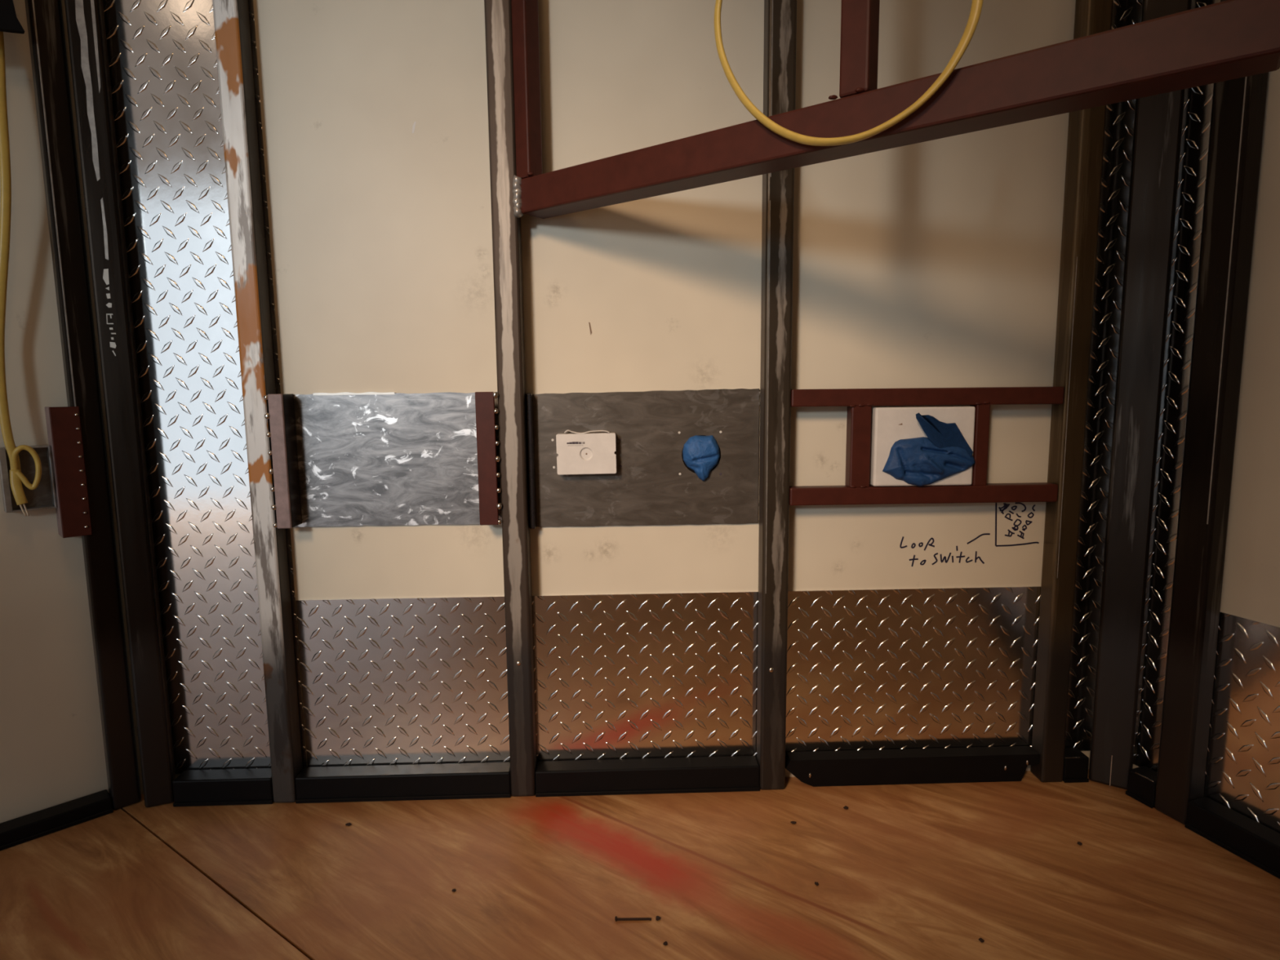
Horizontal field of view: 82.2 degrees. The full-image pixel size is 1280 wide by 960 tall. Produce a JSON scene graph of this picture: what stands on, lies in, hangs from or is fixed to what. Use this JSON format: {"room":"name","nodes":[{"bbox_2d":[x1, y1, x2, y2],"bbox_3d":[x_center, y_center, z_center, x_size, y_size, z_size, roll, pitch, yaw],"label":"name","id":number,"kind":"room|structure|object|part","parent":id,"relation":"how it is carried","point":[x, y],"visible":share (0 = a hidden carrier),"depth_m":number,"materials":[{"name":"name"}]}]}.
{"room":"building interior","nodes":[
{"label":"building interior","id":0,"kind":"room"},
{"bbox_2d":[0,0,108,822],"bbox_3d":[-3.007,-0.902,-0.689,0.060,3.600,5.542,6,10,45],"label":"wall","id":1,"kind":"structure","parent":0,"point":[52,749],"depth_m":1.32,"materials":[{"name":"beige paint"}]},
{"bbox_2d":[0,444,57,512],"bbox_3d":[-1.081,-0.003,1.294,0.029,0.112,0.070,6,10,45],"label":"outlet box","id":2,"kind":"object","parent":1,"relation":"attached to","point":[43,497],"visible":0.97,"depth_m":1.30,"materials":[{"name":"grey metal"}]},
{"bbox_3d":[-1.101,0.000,1.271,0.026,0.112,0.009,6,10,45],"label":"plate","id":3,"kind":"part","parent":2,"relation":"part of","materials":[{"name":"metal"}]},
{"bbox_2d":[0,31,41,515],"bbox_3d":[-1.063,-0.380,1.233,0.037,0.888,0.066,4,8,33],"label":"cable","id":4,"kind":"object","parent":2,"relation":"attached to","point":[16,477],"visible":0.98,"depth_m":1.24,"materials":[{"name":"plastic"}]},
{"bbox_3d":[-1.078,-0.057,1.288,0.026,0.003,0.058,6,10,45],"label":"plate","id":5,"kind":"part","parent":2,"relation":"part of","materials":[{"name":"metal"}]},
{"bbox_3d":[-1.077,0.051,1.302,0.026,0.003,0.058,6,10,45],"label":"plate","id":6,"kind":"part","parent":2,"relation":"part of","materials":[{"name":"metal"}]},
{"bbox_3d":[-1.056,-0.006,1.316,0.026,0.112,0.003,6,10,45],"label":"plate","id":7,"kind":"part","parent":2,"relation":"part of","materials":[{"name":"metal"}]},
{"bbox_2d":[61,0,1090,794],"bbox_3d":[-0.045,-1.179,1.293,2.073,3.600,0.061,-1,7,-2],"label":"wall","id":8,"kind":"structure","parent":0,"point":[935,263],"depth_m":1.36,"materials":[{"name":"beige paint"}]},
{"bbox_2d":[102,0,307,773],"bbox_3d":[-0.809,-1.180,1.237,0.258,3.548,0.004,-1,7,-2],"label":"plate","id":9,"kind":"object","parent":8,"relation":"attached to","point":[162,54],"visible":0.85,"depth_m":1.36,"materials":[{"name":"metal"}]},
{"bbox_2d":[293,391,502,527],"bbox_3d":[-0.465,-0.039,1.389,0.406,0.254,0.005,-1,7,-2],"label":"sheet","id":10,"kind":"object","parent":8,"relation":"attached to","point":[368,458],"visible":0.9,"depth_m":1.39,"materials":[{"name":"grey metal"}]},
{"bbox_2d":[295,595,510,767],"bbox_3d":[-0.448,0.402,1.445,0.431,0.348,0.004,-1,7,-2],"label":"plate","id":11,"kind":"object","parent":8,"relation":"attached to","point":[408,681],"visible":0.94,"depth_m":1.44,"materials":[{"name":"metal"}]},
{"bbox_2d":[532,591,758,763],"bbox_3d":[0.014,0.396,1.459,0.490,0.348,0.004,-1,7,-2],"label":"plate","id":12,"kind":"object","parent":8,"relation":"attached to","point":[628,676],"visible":0.88,"depth_m":1.46,"materials":[{"name":"metal"}]},
{"bbox_2d":[533,388,759,526],"bbox_3d":[0.014,-0.040,1.401,0.449,0.263,0.010,-1,7,-2],"label":"sheet","id":13,"kind":"object","parent":8,"relation":"attached to","point":[652,483],"visible":0.76,"depth_m":1.40,"materials":[{"name":"metal"}]},
{"bbox_2d":[525,392,536,528],"bbox_3d":[-0.205,-0.035,1.382,0.012,0.256,0.024,-1,7,-2],"label":"bracket","id":14,"kind":"object","parent":13,"relation":"attached to","point":[529,396],"visible":1,"depth_m":1.37,"materials":[{"name":"red metal"}]},
{"bbox_2d":[555,430,616,475],"bbox_3d":[-0.101,-0.054,1.383,0.111,0.083,0.024,-1,7,-2],"label":"junction box","id":15,"kind":"object","parent":13,"relation":"attached to","point":[588,452],"visible":1,"depth_m":1.37,"materials":[{"name":"white plastic"}]},
{"bbox_2d":[682,435,719,481],"bbox_3d":[0.118,-0.040,1.394,0.072,0.089,0.023,-1,7,-2],"label":"tape wad","id":16,"kind":"object","parent":13,"relation":"attached to","point":[701,454],"visible":1,"depth_m":1.39,"materials":[{"name":"blue plastic"}]},
{"bbox_2d":[785,586,1040,753],"bbox_3d":[0.539,0.387,1.474,0.560,0.345,0.004,-1,7,-2],"label":"plate","id":17,"kind":"object","parent":8,"relation":"attached to","point":[891,668],"visible":0.93,"depth_m":1.47,"materials":[{"name":"metal"}]},
{"bbox_2d":[1065,0,1142,751],"bbox_3d":[0.860,-1.204,1.287,0.112,3.548,0.004,-1,7,-2],"label":"plate","id":18,"kind":"object","parent":8,"relation":"attached to","point":[1120,116],"visible":0.46,"depth_m":1.42,"materials":[{"name":"metal"}]},
{"bbox_2d":[0,768,1279,959],"bbox_3d":[-1.396,0.874,-0.440,7.177,0.018,3.800,-1,7,-2],"label":"floor","id":19,"kind":"structure","parent":0,"point":[913,871],"depth_m":1.19,"materials":[{"name":"brown wood"}]},
{"bbox_2d":[0,789,113,850],"bbox_3d":[-1.582,0.691,0.847,0.048,0.030,1.599,6,10,45],"label":"baseboard","id":20,"kind":"structure","parent":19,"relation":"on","point":[34,825],"depth_m":1.34,"materials":[{"name":"black paint"}]},
{"bbox_2d":[24,0,141,809],"bbox_3d":[-1.029,-1.156,1.192,0.060,3.598,0.077,6,10,45],"label":"stud","id":21,"kind":"object","parent":19,"relation":"on","point":[45,22],"depth_m":1.31,"materials":[{"name":"black metal"}]},
{"bbox_2d":[0,0,24,34],"bbox_3d":[-1.058,-0.820,1.151,0.012,0.239,0.126,6,10,45],"label":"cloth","id":22,"kind":"object","parent":21,"relation":"hanging from","point":[9,22],"visible":1,"depth_m":1.19,"materials":[{"name":"black fabric"}]},
{"bbox_3d":[-1.046,-0.014,1.312,0.049,0.233,0.005,6,10,45],"label":"leg","id":23,"kind":"part","parent":21,"relation":"part of","materials":[{"name":"red metal"}]},
{"bbox_3d":[-1.030,-0.015,1.322,0.060,0.233,0.042,6,10,45],"label":"angle bracket","id":24,"kind":"part","parent":21,"relation":"part of","materials":[{"name":"red metal"}]},
{"bbox_2d":[64,0,175,807],"bbox_3d":[-0.950,-1.158,1.206,0.050,3.598,0.034,-4,8,-23],"label":"stud","id":25,"kind":"object","parent":19,"relation":"on","point":[85,19],"visible":0.94,"depth_m":1.32,"materials":[{"name":"paint"}]},
{"bbox_2d":[172,768,273,806],"bbox_3d":[-0.805,0.599,1.432,0.188,0.051,0.046,-1,7,-2],"label":"baseboard","id":26,"kind":"structure","parent":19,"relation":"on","point":[253,786],"depth_m":1.41,"materials":[{"name":"black paint"}]},
{"bbox_2d":[212,0,302,803],"bbox_3d":[-0.691,-1.161,1.212,0.074,3.598,0.055,-1,7,-2],"label":"stud","id":27,"kind":"object","parent":19,"relation":"on","point":[231,17],"depth_m":1.33,"materials":[{"name":"grey metal"}]},
{"bbox_3d":[-0.654,-0.033,1.333,0.025,0.245,0.006,-1,7,-2],"label":"leg","id":28,"kind":"part","parent":27,"relation":"part of","materials":[{"name":"red metal"}]},
{"bbox_3d":[-0.659,-0.035,1.353,0.033,0.245,0.054,-1,7,-2],"label":"angle bracket","id":29,"kind":"part","parent":27,"relation":"part of","materials":[{"name":"red metal"}]},
{"bbox_3d":[-0.645,-0.036,1.358,0.005,0.245,0.044,-1,7,-2],"label":"leg","id":30,"kind":"part","parent":27,"relation":"part of","materials":[{"name":"black metal"}]},
{"bbox_2d":[294,761,511,803],"bbox_3d":[-0.460,0.594,1.443,0.413,0.051,0.046,-1,7,-2],"label":"baseboard","id":31,"kind":"structure","parent":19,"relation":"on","point":[316,784],"depth_m":1.42,"materials":[{"name":"black paint"}]},
{"bbox_2d":[475,0,537,796],"bbox_3d":[-0.267,-1.167,1.226,0.087,3.598,0.053,-1,7,-2],"label":"stud","id":32,"kind":"object","parent":19,"relation":"on","point":[506,228],"depth_m":1.34,"materials":[{"name":"metal"}]},
{"bbox_3d":[-0.277,-0.041,1.365,0.042,0.245,0.052,-1,7,-2],"label":"angle bracket","id":33,"kind":"part","parent":32,"relation":"part of","materials":[{"name":"red metal"}]},
{"bbox_2d":[511,0,1279,218],"bbox_3d":[0.195,-1.677,0.863,1.034,2.507,0.070,5,9,36],"label":"beam","id":34,"kind":"structure","parent":32,"relation":"attached to","point":[1227,40],"depth_m":0.91,"materials":[{"name":"metal"}]},
{"bbox_2d":[714,0,983,146],"bbox_3d":[0.244,-0.563,0.922,0.353,0.275,0.012,5,9,37],"label":"cable","id":35,"kind":"object","parent":34,"relation":"hanging from","point":[976,5],"visible":1,"depth_m":0.93,"materials":[{"name":"yellow rubber"}]},
{"bbox_2d":[614,915,651,921],"bbox_3d":[-0.010,0.656,1.097,0.055,0.008,0.007,-1,7,-2],"label":"nail","id":36,"kind":"object","parent":19,"relation":"on","point":[616,918],"visible":1,"depth_m":1.10,"materials":[{"name":"black metal"}]},
{"bbox_2d":[535,755,759,796],"bbox_3d":[0.015,0.588,1.457,0.440,0.051,0.046,-1,7,-2],"label":"baseboard","id":37,"kind":"structure","parent":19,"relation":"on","point":[737,773],"depth_m":1.44,"materials":[{"name":"black paint"}]},
{"bbox_2d":[756,0,796,790],"bbox_3d":[0.243,-1.175,1.244,0.050,3.598,0.048,-1,7,-2],"label":"stud","id":38,"kind":"object","parent":19,"relation":"on","point":[780,15],"visible":0.97,"depth_m":1.36,"materials":[{"name":"metal"}]},
{"bbox_2d":[785,746,1039,786],"bbox_3d":[0.543,0.577,1.476,0.510,0.056,0.038,-1,7,-2],"label":"baseboard","id":39,"kind":"structure","parent":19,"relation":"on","point":[1001,763],"depth_m":1.46,"materials":[{"name":"black paint"}]},
{"bbox_2d":[1030,0,1113,782],"bbox_3d":[0.804,-1.183,1.262,0.045,3.598,0.046,-1,7,-2],"label":"stud","id":40,"kind":"object","parent":19,"relation":"on","point":[1086,127],"visible":1,"depth_m":1.38,"materials":[{"name":"black metal"}]},
{"bbox_2d":[789,386,1063,506],"bbox_3d":[0.536,-0.064,1.387,0.512,0.218,0.034,-1,7,-2],"label":"frame","id":41,"kind":"object","parent":40,"relation":"attached to","point":[857,490],"visible":0.95,"depth_m":1.37,"materials":[{"name":"red metal"}]},
{"bbox_2d":[869,405,975,486],"bbox_3d":[0.530,-0.065,1.393,0.188,0.148,0.052,-1,7,-2],"label":"switch box","id":42,"kind":"object","parent":41,"relation":"attached to","point":[889,424],"visible":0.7,"depth_m":1.36,"materials":[{"name":"white plastic"}]},
{"bbox_2d":[882,413,975,486],"bbox_3d":[0.540,-0.056,1.355,0.176,0.139,0.031,-1,7,-2],"label":"tape wad","id":43,"kind":"object","parent":42,"relation":"attached to","point":[945,452],"visible":1,"depth_m":1.36,"materials":[{"name":"blue plastic"}]},
{"bbox_3d":[0.537,0.027,1.399,0.512,0.034,0.032,-1,7,-2],"label":"rail","id":44,"kind":"part","parent":41,"relation":"part of","materials":[{"name":"red metal"}]},
{"bbox_3d":[0.535,-0.156,1.377,0.512,0.033,0.032,-1,7,-2],"label":"rail","id":45,"kind":"part","parent":41,"relation":"part of","materials":[{"name":"red metal"}]},
{"bbox_2d":[1062,747,1088,782],"bbox_3d":[0.870,0.576,1.482,0.050,0.052,0.046,-1,7,-2],"label":"baseboard","id":46,"kind":"structure","parent":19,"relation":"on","point":[1076,763],"depth_m":1.46,"materials":[{"name":"black paint"}]},
{"bbox_2d":[1088,0,1191,789],"bbox_3d":[0.917,-1.181,1.238,0.072,3.598,0.031,4,9,34],"label":"stud","id":47,"kind":"object","parent":19,"relation":"on","point":[1158,118],"visible":0.8,"depth_m":1.36,"materials":[{"name":"metal"}]},
{"bbox_2d":[1125,765,1157,808],"bbox_3d":[0.970,0.585,1.400,0.046,0.052,0.053,-3,8,-19],"label":"baseboard","id":48,"kind":"structure","parent":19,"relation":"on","point":[1142,780],"depth_m":1.39,"materials":[{"name":"black paint"}]},
{"bbox_2d":[1154,0,1268,824],"bbox_3d":[0.971,-1.168,1.127,0.046,3.598,0.059,-3,8,-19],"label":"stud","id":49,"kind":"object","parent":19,"relation":"on","point":[1238,105],"visible":0.75,"depth_m":1.25,"materials":[{"name":"black metal"}]},
{"bbox_2d":[1184,796,1279,879],"bbox_3d":[1.224,0.675,0.661,0.048,0.050,1.399,-3,8,-19],"label":"baseboard","id":50,"kind":"structure","parent":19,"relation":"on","point":[1248,839],"depth_m":1.24,"materials":[{"name":"black paint"}]},
{"bbox_2d":[1133,68,1279,768],"bbox_3d":[1.615,-0.964,-0.564,0.060,3.600,3.976,-3,8,-19],"label":"wall","id":51,"kind":"structure","parent":0,"point":[1251,586],"depth_m":1.21,"materials":[{"name":"beige paint"}]},
{"bbox_2d":[1133,0,1220,772],"bbox_3d":[0.972,-1.193,1.194,0.004,3.548,0.130,-3,8,-20],"label":"plate","id":52,"kind":"object","parent":51,"relation":"attached to","point":[1197,100],"visible":0.26,"depth_m":1.34,"materials":[{"name":"metal"}]},
{"bbox_2d":[1203,611,1279,833],"bbox_3d":[1.204,0.470,0.767,0.004,0.349,1.199,-3,8,-19],"label":"plate","id":53,"kind":"object","parent":51,"relation":"attached to","point":[1242,774],"visible":0.81,"depth_m":1.25,"materials":[{"name":"metal"}]}
]}

